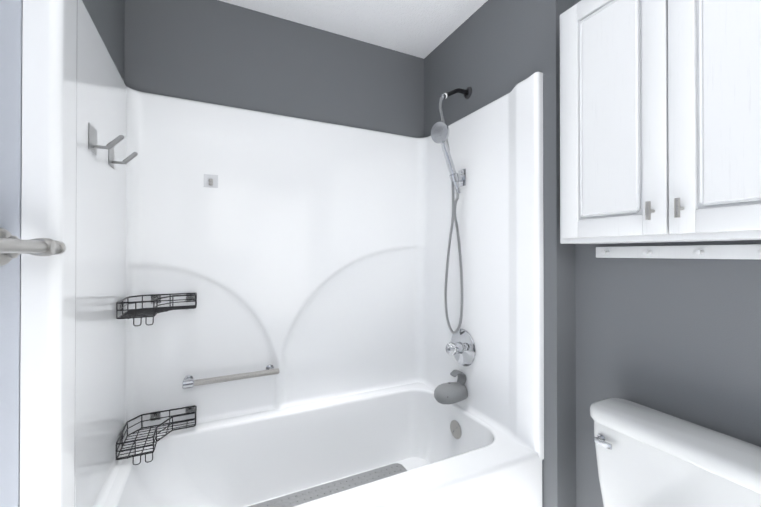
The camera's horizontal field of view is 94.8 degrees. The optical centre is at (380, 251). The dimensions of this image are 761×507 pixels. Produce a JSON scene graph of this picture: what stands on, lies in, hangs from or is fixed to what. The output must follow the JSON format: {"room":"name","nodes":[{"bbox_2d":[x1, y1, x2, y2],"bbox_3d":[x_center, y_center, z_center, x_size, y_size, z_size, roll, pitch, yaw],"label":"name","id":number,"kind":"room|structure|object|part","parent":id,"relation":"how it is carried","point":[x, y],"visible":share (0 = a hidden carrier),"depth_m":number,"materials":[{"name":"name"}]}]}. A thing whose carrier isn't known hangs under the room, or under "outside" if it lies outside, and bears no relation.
{"room":"bathroom","nodes":[
{"label":"bathroom","id":0,"kind":"room"},
{"bbox_2d":[0,228,65,265],"bbox_3d":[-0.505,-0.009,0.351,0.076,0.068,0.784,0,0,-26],"label":"door handle","id":1,"kind":"object","parent":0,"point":[11,246],"visible":0.98,"depth_m":0.62,"materials":[{"name":"silver metal"}]},
{"bbox_2d":[0,0,760,506],"bbox_3d":[0.108,0.039,0.054,3.300,2.605,3.870,0,0,-26],"label":"wall","id":2,"kind":"structure","parent":0,"point":[678,338],"depth_m":1.32,"materials":[{"name":"grey paint"}]},
{"bbox_2d":[20,0,543,506],"bbox_3d":[-0.226,0.283,1.388,1.480,1.930,0.834,0,0,-26],"label":"tub surround","id":3,"kind":"object","parent":2,"relation":"on","point":[306,258],"visible":0.96,"depth_m":1.54,"materials":[{"name":"white plastic"}]},
{"bbox_2d":[88,123,123,154],"bbox_3d":[-0.791,-0.321,1.019,0.075,0.072,0.072,0,0,-26],"label":"hook","id":4,"kind":"object","parent":3,"relation":"attached to","point":[93,146],"visible":1,"depth_m":1.01,"materials":[{"name":"grey metal"}]},
{"bbox_2d":[108,147,137,167],"bbox_3d":[-0.881,-0.323,1.206,0.075,0.072,0.072,0,0,-26],"label":"hook","id":5,"kind":"object","parent":3,"relation":"attached to","point":[111,162],"visible":0.98,"depth_m":1.20,"materials":[{"name":"grey metal"}]},
{"bbox_2d":[116,405,196,464],"bbox_3d":[-0.878,0.725,1.395,0.250,0.090,0.249,0,0,-26],"label":"basket","id":6,"kind":"object","parent":3,"relation":"attached to","point":[189,411],"visible":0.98,"depth_m":1.40,"materials":[{"name":"black metal"}]},
{"bbox_2d":[116,293,196,325],"bbox_3d":[-0.878,0.227,1.398,0.250,0.090,0.249,0,0,-26],"label":"basket","id":7,"kind":"object","parent":3,"relation":"attached to","point":[154,310],"visible":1,"depth_m":1.40,"materials":[{"name":"black metal"}]},
{"bbox_2d":[204,174,217,187],"bbox_3d":[-0.758,-0.315,1.565,0.058,0.058,0.020,0,0,-26],"label":"hook","id":8,"kind":"object","parent":3,"relation":"attached to","point":[211,181],"visible":1,"depth_m":1.57,"materials":[{"name":"grey plastic"}]},
{"bbox_2d":[182,364,279,388],"bbox_3d":[-0.669,0.567,1.591,0.402,0.038,0.078,0,0,-26],"label":"grab bar","id":9,"kind":"object","parent":3,"relation":"attached to","point":[189,381],"visible":1,"depth_m":1.55,"materials":[{"name":"silver metal"}]},
{"bbox_2d":[248,463,406,506],"bbox_3d":[-0.159,1.110,1.437,0.825,0.008,0.515,0,0,-26],"label":"bath mat","id":10,"kind":"object","parent":3,"relation":"on","point":[317,492],"visible":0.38,"depth_m":1.64,"materials":[{"name":"grey"}]},
{"bbox_2d":[434,370,467,403],"bbox_3d":[0.335,0.658,1.692,0.163,0.150,0.102,0,0,-26],"label":"spout","id":11,"kind":"object","parent":3,"relation":"attached to","point":[450,392],"visible":1,"depth_m":1.66,"materials":[{"name":"grey rubber"}]},
{"bbox_2d":[450,420,460,438],"bbox_3d":[0.366,0.868,1.706,0.011,0.085,0.085,0,0,-26],"label":"overflow plate","id":12,"kind":"object","parent":3,"relation":"attached to","point":[455,428],"visible":1,"depth_m":1.70,"materials":[{"name":"silver metal"}]},
{"bbox_2d":[446,328,475,365],"bbox_3d":[0.366,0.474,1.708,0.095,0.182,0.182,0,0,-26],"label":"shower valve","id":13,"kind":"object","parent":3,"relation":"attached to","point":[460,346],"visible":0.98,"depth_m":1.69,"materials":[{"name":"silver metal"}]},
{"bbox_2d":[431,86,471,333],"bbox_3d":[0.335,-0.201,1.713,0.191,1.223,0.148,0,0,-26],"label":"shower","id":14,"kind":"object","parent":2,"relation":"attached to","point":[439,132],"visible":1,"depth_m":1.70,"materials":[{"name":"silver metal"}]},
{"bbox_2d":[560,0,760,243],"bbox_3d":[0.809,-0.420,0.936,0.220,0.785,0.645,0,0,-26],"label":"upper cabinet","id":15,"kind":"object","parent":2,"relation":"attached to","point":[660,120],"visible":1,"depth_m":0.92,"materials":[{"name":"white wood"}]},
{"bbox_3d":[0.680,-0.420,1.042,0.019,0.753,0.298,0,0,-26],"label":"door","id":16,"kind":"part","parent":15,"relation":"part of","materials":[{"name":"white wood"}]},
{"bbox_3d":[0.709,-0.106,0.922,0.029,0.048,0.012,0,0,-26],"label":"handle","id":17,"kind":"part","parent":15,"relation":"part of","materials":[{"name":"silver metal"}]},
{"bbox_3d":[0.737,-0.106,0.864,0.029,0.048,0.012,0,0,-26],"label":"handle","id":18,"kind":"part","parent":15,"relation":"part of","materials":[{"name":"silver metal"}]},
{"bbox_3d":[0.811,-0.421,0.769,0.019,0.753,0.298,0,0,-26],"label":"door","id":19,"kind":"part","parent":15,"relation":"part of","materials":[{"name":"white wood"}]},
{"bbox_2d":[596,244,760,258],"bbox_3d":[0.886,0.002,0.971,0.048,0.038,0.601,0,0,-26],"label":"peg rail","id":20,"kind":"object","parent":2,"relation":"attached to","point":[749,251],"visible":1,"depth_m":1.01,"materials":[{"name":"white wood"}]},
{"bbox_2d":[590,398,760,506],"bbox_3d":[0.603,0.862,0.804,0.669,0.766,0.514,0,0,-26],"label":"toilet","id":21,"kind":"object","parent":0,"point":[647,456],"visible":1,"depth_m":0.93,"materials":[{"name":"white ceramic"}]},
{"bbox_3d":[0.670,0.571,1.050,0.022,0.023,0.053,0,0,-26],"label":"handle","id":22,"kind":"part","parent":21,"relation":"part of","materials":[{"name":"silver metal"}]}
]}

